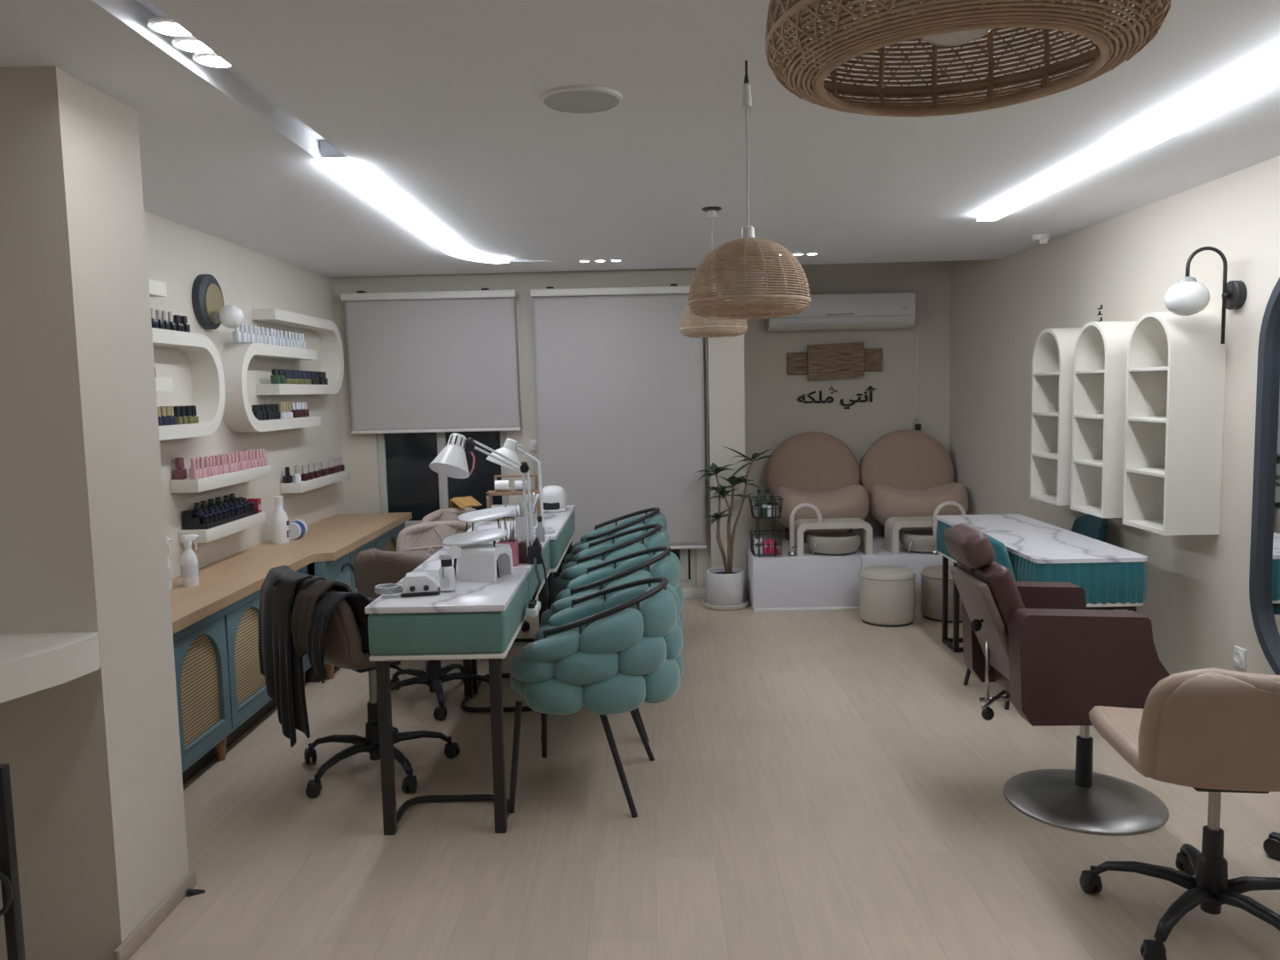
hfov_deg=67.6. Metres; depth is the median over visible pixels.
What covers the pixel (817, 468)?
armchair
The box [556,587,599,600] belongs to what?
cushion
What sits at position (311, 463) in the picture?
bottle
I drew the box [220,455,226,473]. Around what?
bottle
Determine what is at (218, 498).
bottle
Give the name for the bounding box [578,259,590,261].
recessed light
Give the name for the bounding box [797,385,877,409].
wall lettering
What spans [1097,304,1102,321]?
sticker
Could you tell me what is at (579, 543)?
cushion
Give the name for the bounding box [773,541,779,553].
pack
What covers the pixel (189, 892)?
wedge
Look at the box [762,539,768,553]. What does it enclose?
pack
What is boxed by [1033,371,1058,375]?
shelf
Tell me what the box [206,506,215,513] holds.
bottle
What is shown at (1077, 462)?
shelf
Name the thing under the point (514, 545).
basket
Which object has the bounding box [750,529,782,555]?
basket
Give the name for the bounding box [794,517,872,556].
foot bath
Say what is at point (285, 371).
bottle
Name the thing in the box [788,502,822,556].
gooseneck faucet
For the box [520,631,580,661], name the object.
cushion
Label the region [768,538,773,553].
pack
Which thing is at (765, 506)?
jar
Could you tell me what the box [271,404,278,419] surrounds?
bottle
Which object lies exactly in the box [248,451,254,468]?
bottle
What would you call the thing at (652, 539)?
cushion
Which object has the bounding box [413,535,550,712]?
table
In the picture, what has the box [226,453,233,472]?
bottle
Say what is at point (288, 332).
bottle
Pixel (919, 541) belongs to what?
basin
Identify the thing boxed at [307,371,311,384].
bottle
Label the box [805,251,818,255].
recessed light
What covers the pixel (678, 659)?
cushion
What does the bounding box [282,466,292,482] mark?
bottle
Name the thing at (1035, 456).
shelf
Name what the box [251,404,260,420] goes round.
bottle
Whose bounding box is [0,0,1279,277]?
ceiling
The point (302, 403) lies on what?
bottle
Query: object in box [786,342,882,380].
wall art
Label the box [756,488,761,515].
bottle
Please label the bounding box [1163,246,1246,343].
wall lamp
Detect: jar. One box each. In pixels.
[754,503,760,517]
[761,504,767,517]
[767,501,772,517]
[773,501,779,516]
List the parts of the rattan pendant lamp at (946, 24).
globe bulb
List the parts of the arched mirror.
glass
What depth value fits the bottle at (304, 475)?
5.78 m
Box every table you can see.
[364,558,541,835]
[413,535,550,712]
[466,505,575,693]
[936,513,1147,652]
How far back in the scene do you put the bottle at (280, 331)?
5.48 m
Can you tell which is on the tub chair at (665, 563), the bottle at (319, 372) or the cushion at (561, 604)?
the cushion at (561, 604)
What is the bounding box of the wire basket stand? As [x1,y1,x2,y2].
[749,495,783,557]
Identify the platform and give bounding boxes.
[745,529,953,611]
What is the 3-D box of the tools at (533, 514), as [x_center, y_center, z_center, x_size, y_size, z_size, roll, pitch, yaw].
[-0.580,0.208,5.065,0.068,0.070,0.067,-1,5,0]
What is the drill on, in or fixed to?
on the table at (476, 619)
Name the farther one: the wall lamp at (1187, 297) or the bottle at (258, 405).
the bottle at (258, 405)
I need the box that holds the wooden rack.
[486,474,541,520]
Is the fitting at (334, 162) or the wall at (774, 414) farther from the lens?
the wall at (774, 414)
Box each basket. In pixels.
[496,539,518,566]
[514,514,534,540]
[518,541,530,563]
[749,496,783,518]
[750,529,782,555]
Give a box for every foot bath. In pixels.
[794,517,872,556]
[884,516,936,554]
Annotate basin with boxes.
[806,531,861,555]
[900,529,936,552]
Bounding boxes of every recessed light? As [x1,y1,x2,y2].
[147,17,192,36]
[171,35,214,53]
[192,52,232,68]
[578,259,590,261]
[593,259,605,261]
[610,258,622,261]
[791,252,803,255]
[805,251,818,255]
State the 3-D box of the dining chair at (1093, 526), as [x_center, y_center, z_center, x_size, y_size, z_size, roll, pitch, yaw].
[2.177,0.586,5.041,0.510,0.811,0.455,-1,5,2]
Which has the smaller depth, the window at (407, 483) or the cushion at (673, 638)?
the cushion at (673, 638)
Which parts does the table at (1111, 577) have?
leg, leg frame, leg, white edge trim, leg frame, leg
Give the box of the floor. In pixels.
[128,596,1279,959]
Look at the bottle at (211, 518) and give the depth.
4.51 m
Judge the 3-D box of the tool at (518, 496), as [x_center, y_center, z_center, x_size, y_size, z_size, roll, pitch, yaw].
[-0.574,0.176,4.633,0.032,0.204,0.007,-5,7,-37]
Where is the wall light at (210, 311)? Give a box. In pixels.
[192,273,244,329]
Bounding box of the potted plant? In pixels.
[693,446,773,610]
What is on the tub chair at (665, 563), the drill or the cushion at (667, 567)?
the cushion at (667, 567)
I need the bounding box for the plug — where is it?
[912,418,920,430]
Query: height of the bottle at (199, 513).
0.034 m
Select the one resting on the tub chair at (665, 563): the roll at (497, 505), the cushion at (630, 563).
the cushion at (630, 563)
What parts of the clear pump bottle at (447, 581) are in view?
pump dish, flip lid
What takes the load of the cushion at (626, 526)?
on the tub chair at (654, 516)
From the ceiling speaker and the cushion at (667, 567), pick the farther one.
the cushion at (667, 567)
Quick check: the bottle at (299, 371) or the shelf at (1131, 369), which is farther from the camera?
the bottle at (299, 371)
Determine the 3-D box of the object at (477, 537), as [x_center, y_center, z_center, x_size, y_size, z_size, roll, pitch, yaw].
[-0.629,0.285,3.666,0.249,0.177,0.169,-2,5,-7]
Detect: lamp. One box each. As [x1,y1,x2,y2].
[429,433,548,607]
[486,438,555,535]
[541,485,567,512]
[679,206,747,337]
[686,60,811,319]
[765,0,1171,116]
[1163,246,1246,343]
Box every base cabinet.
[172,564,311,785]
[304,522,405,682]
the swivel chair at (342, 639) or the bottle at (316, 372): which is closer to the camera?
the swivel chair at (342, 639)
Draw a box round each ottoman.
[859,565,916,627]
[920,564,962,622]
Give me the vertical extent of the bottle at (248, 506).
0.040 m
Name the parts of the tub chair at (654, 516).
rail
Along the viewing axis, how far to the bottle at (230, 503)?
4.81 m
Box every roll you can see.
[491,504,506,517]
[494,480,510,490]
[506,503,520,517]
[514,480,527,490]
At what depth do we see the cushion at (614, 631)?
3.32 m
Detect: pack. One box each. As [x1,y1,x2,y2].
[754,538,758,553]
[759,537,762,553]
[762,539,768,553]
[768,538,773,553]
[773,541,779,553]
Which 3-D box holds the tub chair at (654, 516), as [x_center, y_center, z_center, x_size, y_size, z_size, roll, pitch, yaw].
[-0.141,0.572,5.780,0.650,0.802,0.678,-1,5,0]
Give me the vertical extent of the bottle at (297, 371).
0.084 m
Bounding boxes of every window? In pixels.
[377,430,508,527]
[553,548,697,586]
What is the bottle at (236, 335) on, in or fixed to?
on the wall shelf at (238, 416)
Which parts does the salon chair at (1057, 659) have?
adjusting knob, strut knob, backrest, seat, armrest, armrest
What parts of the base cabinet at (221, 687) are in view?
cane panel, door, sill, door, cane panel, sill, door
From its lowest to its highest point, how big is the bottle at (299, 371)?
0.084 m
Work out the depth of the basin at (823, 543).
6.47 m
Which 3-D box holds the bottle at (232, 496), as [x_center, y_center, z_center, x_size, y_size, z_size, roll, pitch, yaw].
[-2.109,0.083,4.942,0.030,0.026,0.029,-2,5,-5]
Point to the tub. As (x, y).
(298, 528)
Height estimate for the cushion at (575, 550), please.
0.110 m
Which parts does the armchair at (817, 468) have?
bowl seat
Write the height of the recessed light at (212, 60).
0.011 m
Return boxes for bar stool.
[0,763,25,959]
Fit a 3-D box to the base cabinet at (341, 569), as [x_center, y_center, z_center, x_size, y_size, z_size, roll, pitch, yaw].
[-1.873,0.678,5.860,0.487,0.648,1.680,-1,5,0]
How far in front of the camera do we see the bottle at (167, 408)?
4.15 m
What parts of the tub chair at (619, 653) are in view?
leg, leg, rail, leg, leg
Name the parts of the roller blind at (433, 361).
pull chain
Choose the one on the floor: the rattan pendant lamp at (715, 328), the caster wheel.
the caster wheel
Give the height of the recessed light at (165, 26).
0.011 m
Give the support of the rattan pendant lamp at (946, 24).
hanging from the ceiling
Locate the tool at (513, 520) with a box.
[512,519,514,541]
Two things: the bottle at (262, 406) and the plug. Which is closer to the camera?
the bottle at (262, 406)
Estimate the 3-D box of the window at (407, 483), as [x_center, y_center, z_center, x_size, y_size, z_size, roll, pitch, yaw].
[-1.419,-0.442,6.848,0.930,1.570,0.080,-1,5,0]
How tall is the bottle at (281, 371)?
0.085 m
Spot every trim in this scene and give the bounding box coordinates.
[114,869,196,959]
[682,588,707,599]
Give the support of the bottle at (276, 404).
on the wall shelf at (238, 416)
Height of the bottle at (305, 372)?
0.084 m
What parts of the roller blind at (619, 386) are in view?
pull chain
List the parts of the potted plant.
stem, stem, pot, stem, stem, stem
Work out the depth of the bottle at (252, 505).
4.99 m
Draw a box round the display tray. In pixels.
[182,496,257,529]
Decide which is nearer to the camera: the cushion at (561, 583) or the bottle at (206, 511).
the bottle at (206, 511)
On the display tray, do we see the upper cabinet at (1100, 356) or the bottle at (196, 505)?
the bottle at (196, 505)
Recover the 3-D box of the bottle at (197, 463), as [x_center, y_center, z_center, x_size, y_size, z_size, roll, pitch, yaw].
[-2.043,-0.052,4.414,0.031,0.090,0.031,-1,5,4]
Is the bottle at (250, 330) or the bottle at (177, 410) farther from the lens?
the bottle at (250, 330)
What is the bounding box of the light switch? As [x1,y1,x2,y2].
[529,439,537,451]
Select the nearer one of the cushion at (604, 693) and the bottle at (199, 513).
the cushion at (604, 693)
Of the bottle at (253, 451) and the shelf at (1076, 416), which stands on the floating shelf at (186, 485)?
the bottle at (253, 451)
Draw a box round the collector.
[457,543,513,582]
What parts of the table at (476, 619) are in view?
leg, white edge trim, leg, power strip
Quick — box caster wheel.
[1262,832,1279,860]
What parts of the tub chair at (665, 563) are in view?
rail, leg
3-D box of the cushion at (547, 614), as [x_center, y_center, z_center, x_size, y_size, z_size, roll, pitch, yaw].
[-0.340,0.601,4.098,0.224,0.109,0.109,2,6,34]
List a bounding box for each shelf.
[148,279,173,391]
[151,327,225,440]
[169,465,271,493]
[179,511,266,543]
[219,343,320,432]
[251,308,343,395]
[279,470,350,493]
[1031,452,1057,459]
[1032,411,1058,416]
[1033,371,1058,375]
[1073,459,1102,467]
[1074,413,1103,418]
[1075,369,1105,373]
[1126,467,1164,477]
[1127,416,1166,423]
[1128,366,1168,372]
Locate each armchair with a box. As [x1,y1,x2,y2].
[766,431,869,542]
[860,430,967,540]
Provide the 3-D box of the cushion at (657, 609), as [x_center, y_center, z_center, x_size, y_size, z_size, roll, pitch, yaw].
[0.070,0.490,3.470,0.110,0.166,0.216,2,6,31]
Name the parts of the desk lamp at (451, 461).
lamp shade, arm, arm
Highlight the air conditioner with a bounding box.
[766,290,915,331]
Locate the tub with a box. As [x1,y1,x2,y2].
[289,519,307,540]
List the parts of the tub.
lid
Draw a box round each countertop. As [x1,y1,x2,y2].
[0,632,100,703]
[169,512,412,634]
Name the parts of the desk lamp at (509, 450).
lamp shade, arm, arm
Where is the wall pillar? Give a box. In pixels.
[707,270,746,599]
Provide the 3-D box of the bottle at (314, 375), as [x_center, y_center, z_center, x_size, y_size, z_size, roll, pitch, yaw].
[-2.051,-0.640,5.999,0.038,0.084,0.038,-1,5,2]
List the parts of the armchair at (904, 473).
bowl seat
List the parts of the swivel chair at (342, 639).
arm, arm, seat plate, arm, lever, arm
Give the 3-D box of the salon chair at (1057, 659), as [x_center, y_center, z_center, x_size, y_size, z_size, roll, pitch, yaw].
[1.475,0.658,3.382,0.752,1.000,0.570,-1,5,0]
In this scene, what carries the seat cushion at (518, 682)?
on the tub chair at (619, 653)
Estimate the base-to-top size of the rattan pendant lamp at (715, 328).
0.584 m
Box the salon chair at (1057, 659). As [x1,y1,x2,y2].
[942,523,1169,835]
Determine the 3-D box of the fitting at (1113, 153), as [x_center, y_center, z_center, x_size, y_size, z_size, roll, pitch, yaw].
[1.712,-1.268,4.042,0.090,0.096,1.405,-1,5,0]
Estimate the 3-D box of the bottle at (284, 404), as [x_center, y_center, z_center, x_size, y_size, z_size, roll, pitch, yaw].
[-2.050,-0.401,5.496,0.032,0.096,0.032,-1,5,3]
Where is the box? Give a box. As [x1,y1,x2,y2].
[246,498,261,512]
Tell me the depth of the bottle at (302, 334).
5.81 m
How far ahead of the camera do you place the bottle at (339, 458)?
6.45 m
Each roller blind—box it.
[340,287,523,434]
[529,284,709,549]
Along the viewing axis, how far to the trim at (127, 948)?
2.72 m
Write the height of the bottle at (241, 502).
0.034 m
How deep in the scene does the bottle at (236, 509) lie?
4.79 m
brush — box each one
[533,494,539,512]
[534,493,540,512]
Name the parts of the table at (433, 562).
leg, white edge trim, leg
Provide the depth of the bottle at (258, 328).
5.16 m
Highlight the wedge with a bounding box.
[186,888,205,896]
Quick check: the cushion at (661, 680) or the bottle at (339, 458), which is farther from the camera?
the bottle at (339, 458)
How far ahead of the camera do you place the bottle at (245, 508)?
4.89 m
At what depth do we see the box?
5.05 m
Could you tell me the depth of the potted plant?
6.56 m
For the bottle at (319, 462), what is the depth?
6.07 m
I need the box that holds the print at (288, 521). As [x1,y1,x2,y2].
[286,520,290,537]
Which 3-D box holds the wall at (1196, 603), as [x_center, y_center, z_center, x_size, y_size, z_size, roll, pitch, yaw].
[2.478,-0.124,2.494,0.120,2.680,10.420,-1,5,0]
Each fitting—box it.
[320,139,509,263]
[977,138,1140,221]
[1122,54,1279,149]
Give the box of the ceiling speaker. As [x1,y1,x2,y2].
[539,85,622,113]
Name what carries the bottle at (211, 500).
on the display tray
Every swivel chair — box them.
[303,587,459,797]
[353,547,489,720]
[393,520,476,665]
[420,506,529,631]
[1079,667,1279,959]
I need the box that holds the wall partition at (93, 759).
[0,66,188,959]
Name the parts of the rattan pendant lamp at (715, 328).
ceiling plate, cord, globe bulb, lamp shade, rib frame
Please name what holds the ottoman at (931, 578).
on the floor
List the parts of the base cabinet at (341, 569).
door, arched handle, door, door, cane panel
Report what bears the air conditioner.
attached to the wall at (774, 414)
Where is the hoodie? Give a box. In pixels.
[290,579,368,683]
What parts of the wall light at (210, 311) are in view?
brass plate, globe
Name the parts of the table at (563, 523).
leg, leg, white edge trim, leg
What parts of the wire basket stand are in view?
post, post, post, post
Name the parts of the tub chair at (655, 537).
rail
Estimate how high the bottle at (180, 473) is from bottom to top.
0.100 m
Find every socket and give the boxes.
[1233,645,1246,669]
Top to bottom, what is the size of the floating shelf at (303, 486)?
0.060 m
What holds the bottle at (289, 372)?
on the wall shelf at (328, 334)
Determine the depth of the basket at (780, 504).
6.45 m
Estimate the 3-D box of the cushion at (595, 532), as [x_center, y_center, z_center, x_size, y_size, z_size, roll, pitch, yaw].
[-0.261,0.339,6.023,0.242,0.110,0.111,-2,5,-11]
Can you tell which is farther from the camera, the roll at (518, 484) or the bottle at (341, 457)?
the bottle at (341, 457)
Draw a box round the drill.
[374,571,440,598]
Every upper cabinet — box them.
[1029,327,1082,506]
[1070,320,1137,517]
[1122,311,1226,535]
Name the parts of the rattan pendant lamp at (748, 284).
cord, globe bulb, lamp shade, rib frame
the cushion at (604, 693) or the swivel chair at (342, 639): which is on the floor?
the swivel chair at (342, 639)
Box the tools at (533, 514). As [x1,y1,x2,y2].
[523,512,536,526]
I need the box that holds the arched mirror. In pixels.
[1249,277,1279,674]
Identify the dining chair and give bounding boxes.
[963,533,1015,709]
[1070,514,1107,542]
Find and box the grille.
[543,90,618,111]
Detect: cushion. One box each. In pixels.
[509,653,555,682]
[509,674,526,696]
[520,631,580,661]
[524,677,583,715]
[535,624,586,641]
[541,609,556,626]
[547,599,604,626]
[550,589,601,612]
[553,576,572,594]
[554,651,618,685]
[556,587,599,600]
[559,558,603,579]
[562,561,583,570]
[564,552,575,564]
[567,566,615,589]
[571,537,610,554]
[571,541,586,549]
[571,542,612,562]
[580,524,616,541]
[580,608,644,653]
[583,672,645,715]
[601,570,653,599]
[603,542,646,567]
[604,586,648,610]
[610,523,645,543]
[612,531,645,552]
[614,554,652,574]
[616,514,644,532]
[616,636,666,675]
[636,589,677,637]
[642,513,666,531]
[643,658,680,703]
[644,531,669,555]
[646,511,667,529]
[646,528,669,546]
[646,555,680,589]
[646,582,680,618]
[651,551,680,576]
[663,622,683,659]
[674,654,683,679]
[675,584,684,610]
[676,616,682,629]
[679,610,683,629]
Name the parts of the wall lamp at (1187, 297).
globe, hooked rod, wall plate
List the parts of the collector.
floor plate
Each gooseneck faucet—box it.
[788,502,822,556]
[930,500,965,554]
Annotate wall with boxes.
[144,210,344,578]
[332,267,710,601]
[744,261,950,531]
[948,155,1279,674]
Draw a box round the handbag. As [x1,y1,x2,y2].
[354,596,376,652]
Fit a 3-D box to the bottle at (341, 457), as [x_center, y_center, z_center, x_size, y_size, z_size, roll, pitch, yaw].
[-2.036,-0.110,6.511,0.036,0.097,0.036,-1,5,1]
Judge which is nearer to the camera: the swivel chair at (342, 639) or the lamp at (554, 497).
the swivel chair at (342, 639)
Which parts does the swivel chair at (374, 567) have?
arm, arm, arm, arm, arm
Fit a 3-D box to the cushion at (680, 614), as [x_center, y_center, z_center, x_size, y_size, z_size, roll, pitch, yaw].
[0.139,0.638,4.409,0.111,0.154,0.227,-3,6,-17]
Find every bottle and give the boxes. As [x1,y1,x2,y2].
[151,308,158,328]
[155,309,164,329]
[157,406,162,425]
[159,406,168,425]
[161,310,170,330]
[165,406,173,424]
[166,536,172,589]
[167,311,176,331]
[168,406,176,424]
[173,314,184,331]
[173,406,182,424]
[173,457,186,479]
[180,315,190,332]
[180,405,187,424]
[180,534,199,587]
[185,405,193,424]
[189,459,198,479]
[190,405,198,423]
[193,502,200,508]
[194,509,203,517]
[195,459,202,478]
[199,458,207,477]
[200,500,207,506]
[201,507,209,515]
[202,514,209,523]
[203,457,211,477]
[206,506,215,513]
[206,513,213,522]
[207,457,215,476]
[207,498,214,504]
[211,456,218,475]
[211,505,220,511]
[211,512,218,521]
[215,455,222,474]
[215,496,221,502]
[215,511,222,519]
[216,503,224,510]
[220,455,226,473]
[220,509,226,518]
[221,502,229,508]
[222,454,229,473]
[223,494,229,500]
[224,508,230,517]
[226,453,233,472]
[226,500,233,507]
[228,493,235,499]
[228,507,234,516]
[230,453,238,471]
[231,500,238,506]
[232,326,241,342]
[232,506,239,514]
[234,453,240,471]
[236,499,244,505]
[237,505,243,513]
[238,323,246,342]
[238,452,244,470]
[240,497,247,504]
[241,452,247,469]
[241,504,247,511]
[243,324,250,343]
[244,451,250,469]
[244,502,250,511]
[248,325,255,343]
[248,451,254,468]
[249,501,255,510]
[250,450,257,467]
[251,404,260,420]
[253,325,259,343]
[255,449,261,466]
[256,326,262,343]
[256,404,262,420]
[258,449,264,466]
[260,404,267,419]
[261,326,267,343]
[261,448,267,465]
[263,404,271,419]
[265,327,272,344]
[268,404,273,419]
[269,328,276,345]
[270,368,280,383]
[270,495,290,544]
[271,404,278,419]
[273,329,279,345]
[274,403,280,418]
[275,329,282,346]
[278,369,285,383]
[278,401,285,418]
[279,330,285,346]
[282,369,290,383]
[282,401,287,418]
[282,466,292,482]
[284,331,290,347]
[285,401,290,418]
[287,331,293,347]
[287,369,292,383]
[287,401,293,418]
[290,331,296,348]
[290,370,294,383]
[290,402,297,418]
[292,370,297,383]
[293,465,301,482]
[294,332,300,348]
[295,370,300,383]
[295,402,301,417]
[297,332,302,348]
[297,370,303,383]
[298,401,303,417]
[300,370,306,383]
[301,333,306,349]
[301,401,307,417]
[301,465,308,481]
[303,370,308,383]
[303,401,308,417]
[303,464,309,480]
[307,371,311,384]
[307,463,313,479]
[309,371,314,384]
[310,463,314,478]
[313,371,317,384]
[313,462,319,477]
[314,371,319,384]
[314,461,320,477]
[317,371,323,384]
[318,461,323,477]
[320,372,325,384]
[320,460,326,476]
[322,372,327,384]
[323,459,328,475]
[325,459,331,474]
[328,459,333,474]
[331,458,337,472]
[331,459,335,473]
[335,457,340,471]
[337,457,342,471]
[339,456,344,471]
[438,545,461,593]
[535,516,545,541]
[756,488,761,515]
[765,488,769,505]
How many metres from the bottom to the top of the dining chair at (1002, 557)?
0.811 m
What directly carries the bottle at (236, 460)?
on the floating shelf at (186, 485)
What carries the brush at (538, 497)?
in the tools at (533, 514)
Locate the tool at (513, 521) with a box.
[511,521,513,541]
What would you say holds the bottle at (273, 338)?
on the wall shelf at (238, 416)
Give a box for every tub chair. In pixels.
[508,576,683,818]
[539,546,684,742]
[553,523,669,602]
[561,507,667,570]
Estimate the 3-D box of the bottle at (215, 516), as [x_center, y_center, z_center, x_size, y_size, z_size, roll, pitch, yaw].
[-2.032,0.175,4.565,0.030,0.040,0.029,-1,5,0]
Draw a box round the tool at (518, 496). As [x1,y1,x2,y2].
[517,495,521,517]
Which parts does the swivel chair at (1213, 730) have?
arm, arm, arm, seat plate, arm, arm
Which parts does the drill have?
knob, plate, knob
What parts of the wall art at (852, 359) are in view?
panel, panel, panel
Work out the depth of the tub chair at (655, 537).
4.85 m
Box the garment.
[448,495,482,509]
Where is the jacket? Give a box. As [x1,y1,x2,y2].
[258,564,371,747]
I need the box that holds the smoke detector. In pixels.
[1031,233,1050,244]

